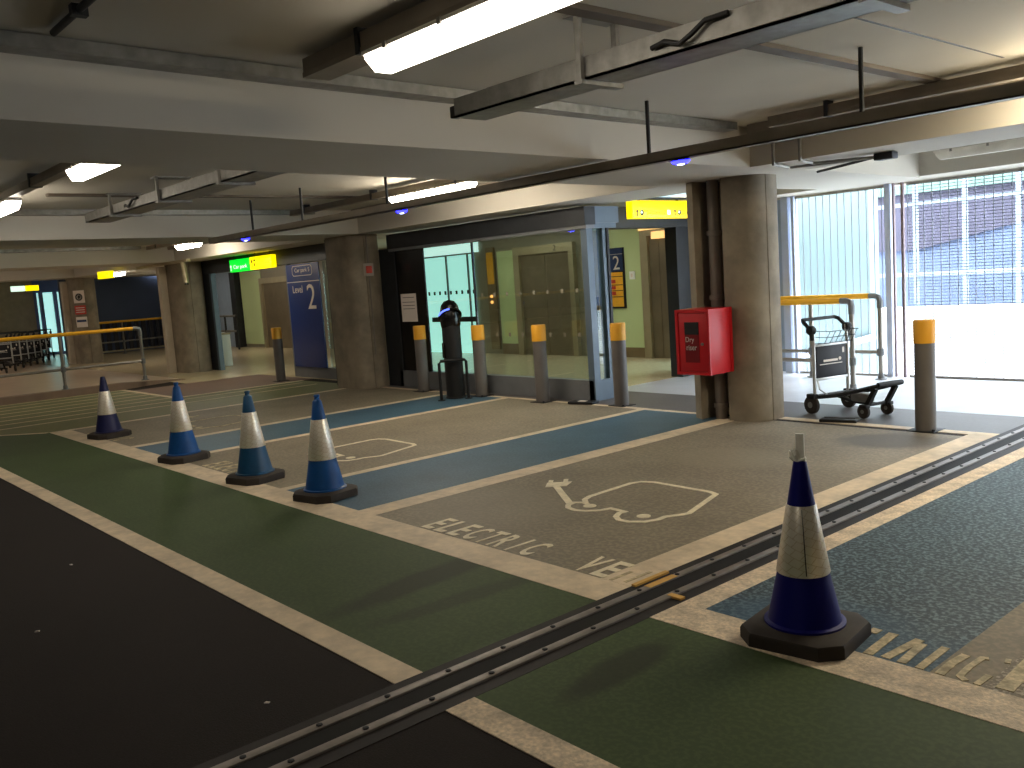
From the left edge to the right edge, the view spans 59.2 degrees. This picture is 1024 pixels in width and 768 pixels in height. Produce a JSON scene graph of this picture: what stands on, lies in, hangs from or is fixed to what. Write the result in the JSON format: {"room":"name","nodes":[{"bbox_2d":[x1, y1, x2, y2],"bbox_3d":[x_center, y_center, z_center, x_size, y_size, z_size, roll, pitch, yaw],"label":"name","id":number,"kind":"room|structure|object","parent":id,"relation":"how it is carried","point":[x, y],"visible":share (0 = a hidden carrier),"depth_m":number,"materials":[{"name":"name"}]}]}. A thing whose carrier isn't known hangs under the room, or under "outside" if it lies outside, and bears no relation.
{"room":"parking garage","nodes":[
{"label":"parking garage","id":0,"kind":"room"},
{"bbox_2d":[0,281,37,357],"bbox_3d":[-19.917,-1.634,27.301,10.000,2.700,0.200,-10,9,-40],"label":"wall","id":1,"kind":"structure","parent":0,"point":[17,309],"depth_m":30.09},
{"bbox_2d":[31,280,65,354],"bbox_3d":[-15.682,-2.422,31.497,2.000,2.700,0.200,-10,9,-40],"label":"wall","id":2,"kind":"structure","parent":0,"point":[45,286],"depth_m":31.02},
{"bbox_2d":[33,292,65,353],"bbox_3d":[-15.677,-2.118,31.273,1.560,2.150,0.130,-10,9,-40],"label":"door","id":3,"kind":"structure","parent":2,"relation":"in","point":[47,305],"depth_m":31.08,"materials":[{"name":"teal"}]},
{"bbox_2d":[0,369,116,396],"bbox_3d":[-21.245,0.673,19.586,17.400,0.130,22.650,-10,9,-40],"label":"path","id":4,"kind":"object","parent":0,"point":[43,382],"visible":0.5,"depth_m":17.72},
{"bbox_2d":[0,333,16,372],"bbox_3d":[-12.279,-0.727,21.569,0.570,0.947,0.925,-6,7,-19],"label":"trolley","id":5,"kind":"object","parent":4,"relation":"on","point":[5,352],"visible":0.89,"depth_m":21.86,"materials":[{"name":"metal"}]},
{"bbox_2d":[0,331,24,370],"bbox_3d":[-12.731,-0.832,22.764,0.570,0.947,0.925,-6,7,-19],"label":"trolley","id":6,"kind":"object","parent":4,"relation":"on","point":[16,348],"visible":0.45,"depth_m":23.07,"materials":[{"name":"metal"}]},
{"bbox_2d":[5,363,177,382],"bbox_3d":[-14.216,-0.530,25.672,1.350,0.130,22.650,-10,9,-40],"label":"path","id":7,"kind":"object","parent":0,"point":[117,377],"visible":0.5,"depth_m":19.97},
{"bbox_2d":[57,276,164,356],"bbox_3d":[-12.911,-2.445,30.064,3.900,2.700,0.200,-10,9,-40],"label":"wall","id":8,"kind":"structure","parent":0,"point":[122,298],"depth_m":30.00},
{"bbox_2d":[239,195,685,355],"bbox_3d":[-3.674,-2.205,22.600,0.200,2.700,23.000,-10,9,-40],"label":"wall","id":9,"kind":"structure","parent":0,"point":[507,244],"depth_m":18.70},
{"bbox_2d":[215,272,235,346],"bbox_3d":[-9.450,-2.412,29.038,0.050,2.400,2.700,-10,9,-40],"label":"wall panel","id":10,"kind":"object","parent":9,"relation":"attached to","point":[222,279],"visible":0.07,"depth_m":28.53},
{"bbox_2d":[228,272,246,346],"bbox_3d":[-8.466,-2.285,27.812,0.200,2.300,0.350,-10,9,-40],"label":"wall panel","id":11,"kind":"object","parent":9,"relation":"attached to","point":[234,278],"visible":0.93,"depth_m":27.70,"materials":[{"name":"metal"}]},
{"bbox_2d":[239,270,264,343],"bbox_3d":[-7.807,-2.297,27.178,0.030,2.180,1.370,-10,9,-40],"label":"wall panel","id":12,"kind":"object","parent":9,"relation":"attached to","point":[249,283],"visible":1,"depth_m":27.20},
{"bbox_2d":[258,276,292,347],"bbox_3d":[-6.739,-2.053,25.939,0.100,2.040,1.880,-10,9,-40],"label":"door","id":13,"kind":"structure","parent":9,"relation":"in","point":[273,290],"depth_m":26.00,"materials":[{"name":"wood"}]},
{"bbox_2d":[424,242,478,352],"bbox_3d":[-1.361,-1.879,19.755,0.050,2.400,2.150,-10,9,-40],"label":"door","id":14,"kind":"structure","parent":9,"relation":"in","point":[448,269],"depth_m":19.64,"materials":[{"name":"teal"}]},
{"bbox_2d":[485,247,500,348],"bbox_3d":[-0.403,-1.768,18.678,0.070,2.100,0.260,-10,9,-40],"label":"panel","id":15,"kind":"object","parent":9,"relation":"attached to","point":[489,252],"visible":1,"depth_m":18.65,"materials":[{"name":"orange"}]},
{"bbox_2d":[496,250,517,343],"bbox_3d":[-0.061,-1.762,18.338,0.030,1.880,0.560,-10,9,-40],"label":"wall panel","id":16,"kind":"object","parent":9,"relation":"attached to","point":[504,258],"visible":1,"depth_m":18.35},
{"bbox_2d":[512,241,581,355],"bbox_3d":[0.661,-1.619,17.476,0.104,2.140,1.680,-10,9,-40],"label":"door","id":17,"kind":"structure","parent":9,"relation":"in","point":[539,269],"depth_m":17.41,"materials":[{"name":"metal"}]},
{"bbox_2d":[609,229,644,347],"bbox_3d":[1.954,-1.749,16.013,0.030,2.200,1.050,-10,9,-40],"label":"wall panel","id":18,"kind":"object","parent":9,"relation":"attached to","point":[632,315],"visible":0.36,"depth_m":15.84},
{"bbox_2d":[610,247,626,308],"bbox_3d":[1.851,-1.883,16.054,0.032,1.070,0.420,-10,9,-40],"label":"sign","id":19,"kind":"object","parent":18,"relation":"attached to","point":[617,263],"visible":0.9,"depth_m":15.99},
{"bbox_2d":[639,228,670,357],"bbox_3d":[2.514,-1.558,15.350,0.100,2.260,0.700,-10,9,-40],"label":"door","id":20,"kind":"structure","parent":9,"relation":"in","point":[652,251],"depth_m":15.43,"materials":[{"name":"wood"}]},
{"bbox_2d":[0,346,1023,767],"bbox_3d":[-10.050,0.981,11.877,24.100,0.264,49.000,-10,9,-40],"label":"floor","id":21,"kind":"structure","parent":0,"point":[133,661],"depth_m":4.81,"materials":[{"name":"concrete"}]},
{"bbox_2d":[0,383,123,405],"bbox_3d":[-13.725,1.161,10.998,17.400,0.135,0.200,-10,9,-40],"label":"kerb","id":22,"kind":"object","parent":21,"relation":"on","point":[39,396],"visible":0.8,"depth_m":15.82,"materials":[{"name":"concrete"}]},
{"bbox_2d":[0,326,148,389],"bbox_3d":[-10.604,0.047,13.734,9.918,1.016,0.140,-10,9,-40],"label":"guard rail","id":23,"kind":"object","parent":22,"relation":"on","point":[63,369],"visible":1,"depth_m":16.04,"materials":[{"name":"grey metal"}]},
{"bbox_2d":[65,277,103,363],"bbox_3d":[-11.894,-1.774,25.139,0.600,2.380,0.800,-10,9,-40],"label":"column","id":24,"kind":"structure","parent":21,"relation":"on","point":[88,347],"depth_m":24.90,"materials":[{"name":"concrete"}]},
{"bbox_2d":[59,282,76,363],"bbox_3d":[-12.398,-1.703,25.181,0.180,2.300,0.160,-10,9,-40],"label":"trim","id":25,"kind":"structure","parent":24,"relation":"attached to","point":[63,285],"depth_m":25.11,"materials":[{"name":"concrete"}]},
{"bbox_2d":[87,376,131,439],"bbox_3d":[-4.823,0.270,10.707,0.414,0.720,0.414,1,9,39],"label":"traffic cone","id":26,"kind":"object","parent":21,"relation":"on","point":[108,426],"visible":1,"depth_m":10.63,"materials":[{"name":"plastic"}]},
{"bbox_2d":[99,317,163,353],"bbox_3d":[-12.073,-1.591,29.319,0.140,1.066,3.013,1,9,39],"label":"guard rail","id":27,"kind":"object","parent":21,"relation":"on","point":[155,318],"visible":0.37,"depth_m":28.89,"materials":[{"name":"grey metal"}]},
{"bbox_2d":[100,317,164,352],"bbox_3d":[-12.490,-1.642,29.813,3.800,1.010,0.080,-10,9,-40],"label":"slatted fence","id":28,"kind":"object","parent":21,"relation":"on","point":[150,323],"visible":0.27,"depth_m":29.78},
{"bbox_2d":[157,382,210,464],"bbox_3d":[-3.241,0.362,8.798,0.414,0.766,0.414,1,9,39],"label":"traffic cone","id":29,"kind":"object","parent":21,"relation":"on","point":[183,448],"visible":1,"depth_m":8.72,"materials":[{"name":"plastic"}]},
{"bbox_2d":[164,261,212,372],"bbox_3d":[-6.990,-1.454,19.540,0.600,2.380,0.800,-10,9,-40],"label":"column","id":30,"kind":"structure","parent":21,"relation":"on","point":[187,302],"depth_m":19.28,"materials":[{"name":"concrete"}]},
{"bbox_2d":[156,267,176,372],"bbox_3d":[-7.495,-1.383,19.581,0.180,2.300,0.160,-10,9,-40],"label":"trim","id":31,"kind":"structure","parent":30,"relation":"attached to","point":[160,271],"depth_m":19.51,"materials":[{"name":"concrete"}]},
{"bbox_2d":[201,262,224,369],"bbox_3d":[-6.485,-1.477,19.521,0.100,2.360,0.490,-10,9,-40],"label":"window","id":32,"kind":"structure","parent":21,"relation":"on","point":[209,280],"depth_m":19.43,"materials":[{"name":"metal"}]},
{"bbox_2d":[221,332,232,365],"bbox_3d":[-6.603,-0.787,20.595,0.300,0.760,0.320,-10,9,-40],"label":"litter bin","id":33,"kind":"object","parent":21,"relation":"on","point":[226,341],"visible":0.49,"depth_m":20.51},
{"bbox_2d":[225,390,284,485],"bbox_3d":[-2.198,0.433,7.599,0.414,0.761,0.414,1,8,35],"label":"traffic cone","id":34,"kind":"object","parent":21,"relation":"on","point":[255,467],"visible":1,"depth_m":7.52,"materials":[{"name":"plastic"}]},
{"bbox_2d":[202,240,337,384],"bbox_3d":[-4.563,-1.307,16.950,0.600,2.360,6.400,-10,9,-40],"label":"window","id":35,"kind":"structure","parent":21,"relation":"on","point":[316,252],"depth_m":16.41,"materials":[{"name":"grey metal"}]},
{"bbox_2d":[229,254,250,271],"bbox_3d":[-5.349,-2.384,17.797,0.103,0.315,0.860,-10,9,-40],"label":"sign","id":36,"kind":"object","parent":35,"relation":"attached to","point":[238,265],"visible":0.99,"depth_m":17.74,"materials":[{"name":"green"}]},
{"bbox_2d":[249,251,276,269],"bbox_3d":[-4.732,-2.346,17.089,0.105,0.310,0.900,-10,9,-40],"label":"sign","id":37,"kind":"object","parent":35,"relation":"attached to","point":[264,261],"visible":1,"depth_m":16.98,"materials":[{"name":"yellow"}]},
{"bbox_2d":[286,262,327,367],"bbox_3d":[-3.692,-1.227,16.188,0.024,1.860,1.180,-10,9,-40],"label":"panel","id":38,"kind":"object","parent":35,"relation":"attached to","point":[303,280],"visible":1,"depth_m":16.15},
{"bbox_2d":[271,327,288,381],"bbox_3d":[-4.172,-0.529,16.113,0.220,0.960,0.240,-10,9,-40],"label":"bollard","id":39,"kind":"object","parent":21,"relation":"on","point":[276,333],"visible":1,"depth_m":16.05,"materials":[{"name":"metal"}]},
{"bbox_2d":[293,394,357,504],"bbox_3d":[-1.438,0.466,6.790,0.414,0.781,0.414,1,8,37],"label":"traffic cone","id":40,"kind":"object","parent":21,"relation":"on","point":[325,484],"visible":1,"depth_m":6.71,"materials":[{"name":"plastic"}]},
{"bbox_2d":[324,234,389,388],"bbox_3d":[-2.392,-1.136,14.138,0.600,2.380,0.800,-10,9,-40],"label":"column","id":41,"kind":"structure","parent":21,"relation":"on","point":[358,366],"depth_m":13.88,"materials":[{"name":"concrete"}]},
{"bbox_2d":[363,235,376,353],"bbox_3d":[-2.154,-1.359,13.751,0.150,1.820,0.055,-5,7,-11],"label":"box","id":42,"kind":"object","parent":41,"relation":"attached to","point":[368,267],"visible":1,"depth_m":13.69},
{"bbox_2d":[413,325,434,391],"bbox_3d":[-1.314,-0.371,13.090,0.220,0.960,0.240,-10,9,-40],"label":"bollard","id":43,"kind":"object","parent":21,"relation":"on","point":[419,333],"visible":1,"depth_m":13.03,"materials":[{"name":"metal"}]},
{"bbox_2d":[438,300,465,398],"bbox_3d":[-0.800,-0.468,12.072,0.322,1.320,0.368,-7,7,-21],"label":"post","id":44,"kind":"object","parent":21,"relation":"on","point":[449,316],"visible":1,"depth_m":11.96,"materials":[{"name":"black"}]},
{"bbox_2d":[437,358,472,400],"bbox_3d":[-0.770,-0.061,11.922,0.460,0.545,0.098,-5,7,-9],"label":"guard","id":45,"kind":"object","parent":21,"relation":"on","point":[457,359],"visible":1,"depth_m":11.90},
{"bbox_2d":[471,325,492,396],"bbox_3d":[-0.432,-0.313,12.083,0.220,0.960,0.240,-10,9,-40],"label":"bollard","id":46,"kind":"object","parent":21,"relation":"on","point":[477,331],"visible":1,"depth_m":12.02,"materials":[{"name":"metal"}]},
{"bbox_2d":[378,206,601,400],"bbox_3d":[-0.497,-1.039,12.437,0.190,2.325,4.520,-10,9,-40],"label":"frame","id":47,"kind":"structure","parent":21,"relation":"on","point":[402,264],"depth_m":12.38,"materials":[{"name":"grey metal"}]},
{"bbox_2d":[400,293,417,321],"bbox_3d":[-1.554,-1.152,13.607,0.005,0.420,0.400,-10,9,-40],"label":"paper notice","id":48,"kind":"object","parent":47,"relation":"attached to","point":[408,301],"visible":1,"depth_m":13.60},
{"bbox_2d":[531,324,555,403],"bbox_3d":[0.353,-0.253,11.111,0.220,0.960,0.240,-10,9,-40],"label":"bollard","id":49,"kind":"object","parent":21,"relation":"on","point":[538,332],"visible":1,"depth_m":11.05,"materials":[{"name":"metal"}]},
{"bbox_2d":[592,206,618,399],"bbox_3d":[1.135,-0.982,10.996,0.430,2.325,0.200,-10,9,-40],"label":"window","id":50,"kind":"structure","parent":21,"relation":"on","point":[606,217],"depth_m":10.93,"materials":[{"name":"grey metal"}]},
{"bbox_2d":[192,424,1023,767],"bbox_3d":[-2.038,1.475,1.952,23.100,0.005,0.330,-10,9,-40],"label":"floor strip","id":51,"kind":"object","parent":21,"relation":"on","point":[322,760],"depth_m":3.80,"materials":[{"name":"metal"}]},
{"bbox_2d":[211,427,1023,767],"bbox_3d":[-1.802,1.415,2.262,23.872,0.020,0.044,-10,9,-40],"label":"trim","id":52,"kind":"structure","parent":51,"relation":"on","point":[233,762],"depth_m":3.83,"materials":[{"name":"metal"}]},
{"bbox_2d":[269,437,1023,767],"bbox_3d":[-1.665,1.415,2.182,23.972,0.020,0.044,-10,9,-40],"label":"trim","id":53,"kind":"structure","parent":51,"relation":"on","point":[393,717],"depth_m":3.78,"materials":[{"name":"metal"}]},
{"bbox_2d":[608,322,635,406],"bbox_3d":[1.237,-0.226,10.357,0.220,0.960,0.240,-10,9,-40],"label":"bollard","id":54,"kind":"object","parent":21,"relation":"on","point":[617,330],"visible":1,"depth_m":10.29,"materials":[{"name":"metal"}]},
{"bbox_2d":[686,174,783,421],"bbox_3d":[2.246,-0.848,8.969,0.630,2.380,0.800,-10,9,-40],"label":"column","id":55,"kind":"structure","parent":21,"relation":"on","point":[747,203],"depth_m":8.69,"materials":[{"name":"concrete"}]},
{"bbox_2d":[674,307,733,375],"bbox_3d":[1.869,-0.422,8.780,0.380,0.630,0.405,-10,9,-40],"label":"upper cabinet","id":56,"kind":"object","parent":55,"relation":"attached to","point":[704,335],"visible":1,"depth_m":8.65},
{"bbox_2d":[706,180,728,418],"bbox_3d":[2.102,-0.832,9.004,0.325,2.360,0.180,-10,9,-40],"label":"downpipe","id":57,"kind":"object","parent":55,"relation":"attached to","point":[714,232],"visible":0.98,"depth_m":8.86,"materials":[{"name":"metal"}]},
{"bbox_2d":[780,197,795,372],"bbox_3d":[3.753,-1.332,12.231,0.110,2.370,0.100,-10,9,-40],"label":"column","id":58,"kind":"structure","parent":21,"relation":"on","point":[784,201],"depth_m":12.18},
{"bbox_2d":[790,196,802,372],"bbox_3d":[3.833,-1.327,12.141,0.110,2.370,0.040,-10,9,-40],"label":"column","id":59,"kind":"structure","parent":21,"relation":"on","point":[796,282],"depth_m":12.10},
{"bbox_2d":[740,433,870,662],"bbox_3d":[1.182,0.619,3.671,0.437,0.846,0.437,2,9,41],"label":"traffic cone","id":60,"kind":"object","parent":21,"relation":"on","point":[803,618],"visible":1,"depth_m":3.60,"materials":[{"name":"plastic"}]},
{"bbox_2d":[780,298,856,388],"bbox_3d":[3.264,-0.489,10.952,0.136,1.066,1.990,-10,9,-40],"label":"guard rail","id":61,"kind":"object","parent":21,"relation":"on","point":[851,307],"visible":0.44,"depth_m":10.29,"materials":[{"name":"grey metal"}]},
{"bbox_2d":[780,293,886,379],"bbox_3d":[3.959,-0.613,11.594,0.137,1.066,1.731,-10,9,-42],"label":"guard rail","id":62,"kind":"object","parent":21,"relation":"on","point":[879,301],"visible":0.73,"depth_m":11.14,"materials":[{"name":"grey metal"}]},
{"bbox_2d":[795,185,886,375],"bbox_3d":[4.241,-1.291,11.638,0.040,2.360,1.224,-10,9,-40],"label":"mesh panel","id":63,"kind":"object","parent":21,"relation":"on","point":[882,186],"visible":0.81,"depth_m":11.54,"materials":[{"name":"metal"}]},
{"bbox_2d":[801,315,903,418],"bbox_3d":[3.326,-0.178,8.761,0.570,0.947,0.925,-7,7,-26],"label":"trolley","id":64,"kind":"object","parent":21,"relation":"on","point":[830,360],"visible":1,"depth_m":8.93,"materials":[{"name":"metal"}]},
{"bbox_2d":[815,327,857,344],"bbox_3d":[3.216,-0.472,8.910,0.408,0.137,0.186,-7,7,-26],"label":"wire basket","id":65,"kind":"object","parent":64,"relation":"on","point":[846,329],"depth_m":8.92,"materials":[{"name":"metal"}]},
{"bbox_2d":[884,184,894,376],"bbox_3d":[4.688,-1.271,11.164,0.110,2.370,0.070,-10,9,-40],"label":"column","id":66,"kind":"structure","parent":21,"relation":"on","point":[887,187],"depth_m":11.12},
{"bbox_2d":[891,183,897,376],"bbox_3d":[4.711,-1.263,11.084,0.040,2.370,0.022,-10,9,-40],"label":"column","id":67,"kind":"structure","parent":21,"relation":"on","point":[892,184],"depth_m":11.07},
{"bbox_2d":[900,182,906,376],"bbox_3d":[4.784,-1.258,11.002,0.040,2.370,0.030,-10,9,-40],"label":"column","id":68,"kind":"structure","parent":21,"relation":"on","point":[901,183],"depth_m":10.99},
{"bbox_2d":[906,319,944,433],"bbox_3d":[3.541,-0.075,7.726,0.220,0.960,0.240,-10,9,-40],"label":"bollard","id":69,"kind":"object","parent":21,"relation":"on","point":[924,330],"visible":1,"depth_m":7.67,"materials":[{"name":"metal"}]},
{"bbox_2d":[906,168,1023,380],"bbox_3d":[5.853,-1.185,9.796,0.040,2.360,3.124,-10,9,-40],"label":"mesh panel","id":70,"kind":"object","parent":21,"relation":"on","point":[1002,172],"visible":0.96,"depth_m":10.42,"materials":[{"name":"metal"}]},
{"bbox_2d":[0,0,1023,249],"bbox_3d":[-10.572,-1.906,11.255,23.250,0.300,49.000,-10,9,-40],"label":"ceiling","id":71,"kind":"structure","parent":0,"point":[744,87],"depth_m":4.86,"materials":[{"name":"concrete"}]},
{"bbox_2d":[0,198,21,216],"bbox_3d":[-5.037,-1.680,8.797,0.146,0.098,1.500,-10,9,-40],"label":"lamp","id":72,"kind":"object","parent":71,"relation":"attached to","point":[8,205],"visible":1,"depth_m":8.27,"materials":[{"name":"beige"}]},
{"bbox_2d":[0,163,74,199],"bbox_3d":[-4.032,-1.720,7.613,0.104,0.116,5.500,-10,9,-40],"label":"cable trunking","id":73,"kind":"object","parent":71,"relation":"attached to","point":[34,181],"visible":0.31,"depth_m":7.51,"materials":[{"name":"metal"}]},
{"bbox_2d":[65,163,119,180],"bbox_3d":[-2.792,-1.529,6.188,0.146,0.098,1.450,-10,9,-40],"label":"lamp","id":74,"kind":"object","parent":73,"relation":"hanging from","point":[77,171],"visible":0.38,"depth_m":6.42,"materials":[{"name":"beige"}]},
{"bbox_2d":[49,0,95,35],"bbox_3d":[-0.872,-1.389,2.550,0.060,0.064,3.100,-10,9,-40],"label":"conduit","id":75,"kind":"object","parent":71,"relation":"attached to","point":[76,10],"visible":1,"depth_m":3.45,"materials":[{"name":"metal"}]},
{"bbox_2d":[0,269,156,282],"bbox_3d":[-17.866,-1.996,19.013,22.442,0.350,1.483,-10,9,-42],"label":"ceiling beam","id":76,"kind":"structure","parent":71,"relation":"attached to","point":[52,274],"depth_m":23.51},
{"bbox_2d":[0,246,206,270],"bbox_3d":[-13.220,-1.693,13.706,22.442,0.350,1.483,-10,9,-42],"label":"ceiling beam","id":77,"kind":"structure","parent":71,"relation":"attached to","point":[136,257],"depth_m":17.55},
{"bbox_2d":[0,246,140,252],"bbox_3d":[-14.223,-1.541,11.889,18.506,0.060,0.353,-10,9,-42],"label":"trim","id":78,"kind":"structure","parent":77,"relation":"attached to","point":[118,247],"depth_m":17.15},
{"bbox_2d":[136,259,189,284],"bbox_3d":[-7.253,-2.258,18.698,0.120,0.505,2.850,-10,9,-40],"label":"bracket","id":79,"kind":"object","parent":77,"relation":"attached to","point":[182,262],"visible":1,"depth_m":17.81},
{"bbox_2d":[74,266,163,276],"bbox_3d":[-9.329,-2.954,22.129,1.100,0.350,5.800,-10,9,-40],"label":"ceiling beam","id":80,"kind":"structure","parent":71,"relation":"attached to","point":[78,272],"depth_m":22.49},
{"bbox_2d":[85,169,284,222],"bbox_3d":[-3.137,-1.812,8.379,0.340,0.235,4.880,-10,9,-40],"label":"cable tray","id":81,"kind":"object","parent":71,"relation":"hanging from","point":[216,181],"visible":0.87,"depth_m":8.28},
{"bbox_2d":[0,210,403,247],"bbox_3d":[-8.573,-1.390,8.400,22.442,0.350,1.483,-10,9,-42],"label":"ceiling beam","id":82,"kind":"structure","parent":71,"relation":"attached to","point":[15,231],"depth_m":11.48,"materials":[{"name":"concrete"}]},
{"bbox_2d":[5,209,314,215],"bbox_3d":[-9.576,-1.238,6.582,18.506,0.060,0.353,-10,9,-42],"label":"trim","id":83,"kind":"structure","parent":82,"relation":"attached to","point":[21,212],"depth_m":11.35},
{"bbox_2d":[45,193,388,198],"bbox_3d":[-2.958,-2.175,10.457,4.500,0.025,0.090,-10,9,-40],"label":"ceiling strip","id":84,"kind":"object","parent":71,"relation":"attached to","point":[47,194],"visible":0.64,"depth_m":10.22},
{"bbox_2d":[174,240,323,260],"bbox_3d":[-4.689,-2.651,16.830,1.100,0.350,5.740,-10,9,-40],"label":"ceiling beam","id":85,"kind":"structure","parent":71,"relation":"attached to","point":[208,251],"depth_m":16.76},
{"bbox_2d":[289,179,464,215],"bbox_3d":[-1.650,-2.252,10.733,0.094,0.116,4.100,-10,9,-40],"label":"cable trunking","id":86,"kind":"object","parent":71,"relation":"attached to","point":[373,194],"visible":0.59,"depth_m":10.72,"materials":[{"name":"metal"}]},
{"bbox_2d":[388,180,477,202],"bbox_3d":[-0.892,-2.095,9.889,0.166,0.101,1.480,-10,9,-40],"label":"lamp","id":87,"kind":"object","parent":86,"relation":"hanging from","point":[465,184],"visible":0.85,"depth_m":9.74,"materials":[{"name":"beige"}]},
{"bbox_2d":[302,0,477,80],"bbox_3d":[0.724,-1.448,2.513,0.164,0.116,5.150,-10,9,-40],"label":"cable trunking","id":88,"kind":"object","parent":71,"relation":"attached to","point":[343,57],"visible":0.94,"depth_m":3.99,"materials":[{"name":"metal"}]},
{"bbox_2d":[361,0,580,73],"bbox_3d":[-0.101,-1.390,3.431,0.156,0.099,1.550,-10,9,-40],"label":"lamp","id":89,"kind":"object","parent":88,"relation":"hanging from","point":[480,19],"visible":1,"depth_m":3.50,"materials":[{"name":"beige"}]},
{"bbox_2d":[0,52,919,189],"bbox_3d":[-3.926,-1.087,3.093,22.442,0.350,1.483,-10,9,-42],"label":"ceiling beam","id":90,"kind":"structure","parent":71,"relation":"attached to","point":[52,110],"depth_m":5.10,"materials":[{"name":"concrete"}]},
{"bbox_2d":[0,29,737,131],"bbox_3d":[-4.929,-0.934,1.276,18.506,0.060,0.353,-10,9,-42],"label":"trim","id":91,"kind":"structure","parent":90,"relation":"attached to","point":[12,42],"depth_m":4.54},
{"bbox_2d":[357,183,685,232],"bbox_3d":[-0.016,-2.353,11.546,1.030,0.350,5.740,-10,9,-40],"label":"ceiling beam","id":92,"kind":"structure","parent":71,"relation":"attached to","point":[546,197],"depth_m":10.99,"materials":[{"name":"concrete"}]},
{"bbox_2d":[626,197,686,218],"bbox_3d":[1.745,-2.211,11.311,1.550,0.262,0.104,-10,9,-40],"label":"sign","id":93,"kind":"object","parent":92,"relation":"hanging from","point":[638,209],"visible":0.84,"depth_m":11.33,"materials":[{"name":"yellow"}]},
{"bbox_2d":[208,47,1023,243],"bbox_3d":[0.835,-1.753,6.391,0.080,0.432,14.660,-10,9,-40],"label":"ceiling pipe","id":94,"kind":"object","parent":71,"relation":"hanging from","point":[1015,90],"visible":0.94,"depth_m":5.90,"materials":[{"name":"metal"}]},
{"bbox_2d":[450,0,916,119],"bbox_3d":[1.398,-1.449,2.951,0.290,0.310,5.140,-10,9,-40],"label":"cable tray","id":95,"kind":"object","parent":71,"relation":"hanging from","point":[761,21],"visible":0.94,"depth_m":3.77,"materials":[{"name":"metal"}]},
{"bbox_2d":[553,2,947,83],"bbox_3d":[1.546,-1.845,5.013,4.100,0.025,0.090,-10,9,-40],"label":"ceiling strip","id":96,"kind":"object","parent":71,"relation":"attached to","point":[577,9],"visible":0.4,"depth_m":4.86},
{"bbox_2d":[747,79,1023,133],"bbox_3d":[4.287,-2.005,5.096,0.140,0.095,6.830,-10,9,-40],"label":"trim","id":97,"kind":"structure","parent":71,"relation":"attached to","point":[760,126],"depth_m":7.10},
{"bbox_2d":[749,98,1023,169],"bbox_3d":[4.692,-1.961,5.454,0.880,0.350,7.030,-10,9,-40],"label":"ceiling beam","id":98,"kind":"structure","parent":71,"relation":"attached to","point":[1004,120],"depth_m":6.92,"materials":[{"name":"concrete"}]},
{"bbox_2d":[771,138,897,172],"bbox_3d":[2.771,-1.997,7.657,1.009,0.290,0.975,-10,9,-40],"label":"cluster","id":99,"kind":"object","parent":98,"relation":"attached to","point":[889,155],"visible":0.88,"depth_m":7.51,"materials":[{"name":"metal"}]},
{"bbox_2d":[767,64,1023,127],"bbox_3d":[3.685,-1.975,5.243,0.094,0.116,5.000,-10,9,-40],"label":"cable trunking","id":100,"kind":"object","parent":71,"relation":"attached to","point":[1013,73],"visible":1,"depth_m":6.29,"materials":[{"name":"metal"}]},
{"bbox_2d":[777,137,1023,197],"bbox_3d":[8.490,-2.340,6.369,0.800,0.335,16.600,-10,9,-40],"label":"ceiling beam","id":101,"kind":"structure","parent":71,"relation":"attached to","point":[930,166],"depth_m":9.98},
{"bbox_2d":[854,17,1004,57],"bbox_3d":[2.161,-1.880,4.835,2.400,0.004,0.015,-10,9,-40],"label":"ceiling strip","id":102,"kind":"object","parent":71,"relation":"attached to","point":[856,17],"visible":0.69,"depth_m":4.91,"materials":[{"name":"metal"}]},
{"bbox_2d":[933,138,1023,159],"bbox_3d":[5.106,-2.452,9.254,0.126,0.098,1.500,-10,9,-40],"label":"lamp","id":103,"kind":"object","parent":71,"relation":"attached to","point":[1013,144],"visible":1,"depth_m":9.42,"materials":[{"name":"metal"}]},
{"bbox_2d":[777,200,785,370],"bbox_3d":[3.431,-1.394,12.823,0.150,2.400,1.120,-10,9,-40],"label":"wall","id":104,"kind":"structure","parent":0,"point":[778,201],"depth_m":12.38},
{"bbox_2d":[592,207,690,376],"bbox_3d":[2.436,-1.295,12.736,3.680,2.360,0.250,-10,9,-40],"label":"window","id":105,"kind":"structure","parent":104,"relation":"in","point":[675,229],"depth_m":12.56,"materials":[{"name":"metal"}]},
{"label":"outside","id":106,"kind":"structure","parent":0,"visible":0},
{"bbox_3d":[23.825,0.807,27.560,48.700,0.200,70.000,-10,9,-40],"label":"ground","id":107,"kind":"structure","parent":106,"visible":0},
{"bbox_2d":[662,189,879,372],"bbox_3d":[3.333,-3.157,16.707,0.300,13.000,7.000,-10,9,-40],"label":"wall","id":108,"kind":"structure","parent":107,"relation":"on","point":[826,214],"depth_m":14.45,"materials":[{"name":"glass"}]},
{"bbox_2d":[879,221,1023,306],"bbox_3d":[13.219,-3.458,22.021,0.300,11.000,44.000,-10,9,-40],"label":"wall","id":109,"kind":"structure","parent":107,"relation":"on","point":[946,292],"depth_m":23.57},
{"bbox_2d":[878,181,1023,251],"bbox_3d":[12.961,-4.717,21.723,0.050,2.500,44.000,-10,9,-40],"label":"wall","id":110,"kind":"structure","parent":109,"relation":"attached to","point":[953,234],"depth_m":23.55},
{"bbox_2d":[877,171,1023,197],"bbox_3d":[12.797,-5.717,21.522,0.200,1.550,44.000,-10,9,-40],"label":"wall","id":111,"kind":"structure","parent":110,"relation":"attached to","point":[897,188],"depth_m":23.16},
{"bbox_2d":[882,303,1023,377],"bbox_3d":[9.625,0.356,20.198,42.344,4.360,3.253,2,9,42],"label":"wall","id":112,"kind":"structure","parent":107,"relation":"on","point":[962,308],"depth_m":18.19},
{"bbox_2d":[878,172,1023,306],"bbox_3d":[9.729,-3.248,18.006,0.140,6.000,9.540,-10,9,-40],"label":"frame","id":113,"kind":"object","parent":112,"relation":"on","point":[1019,295],"visible":0.17,"depth_m":18.52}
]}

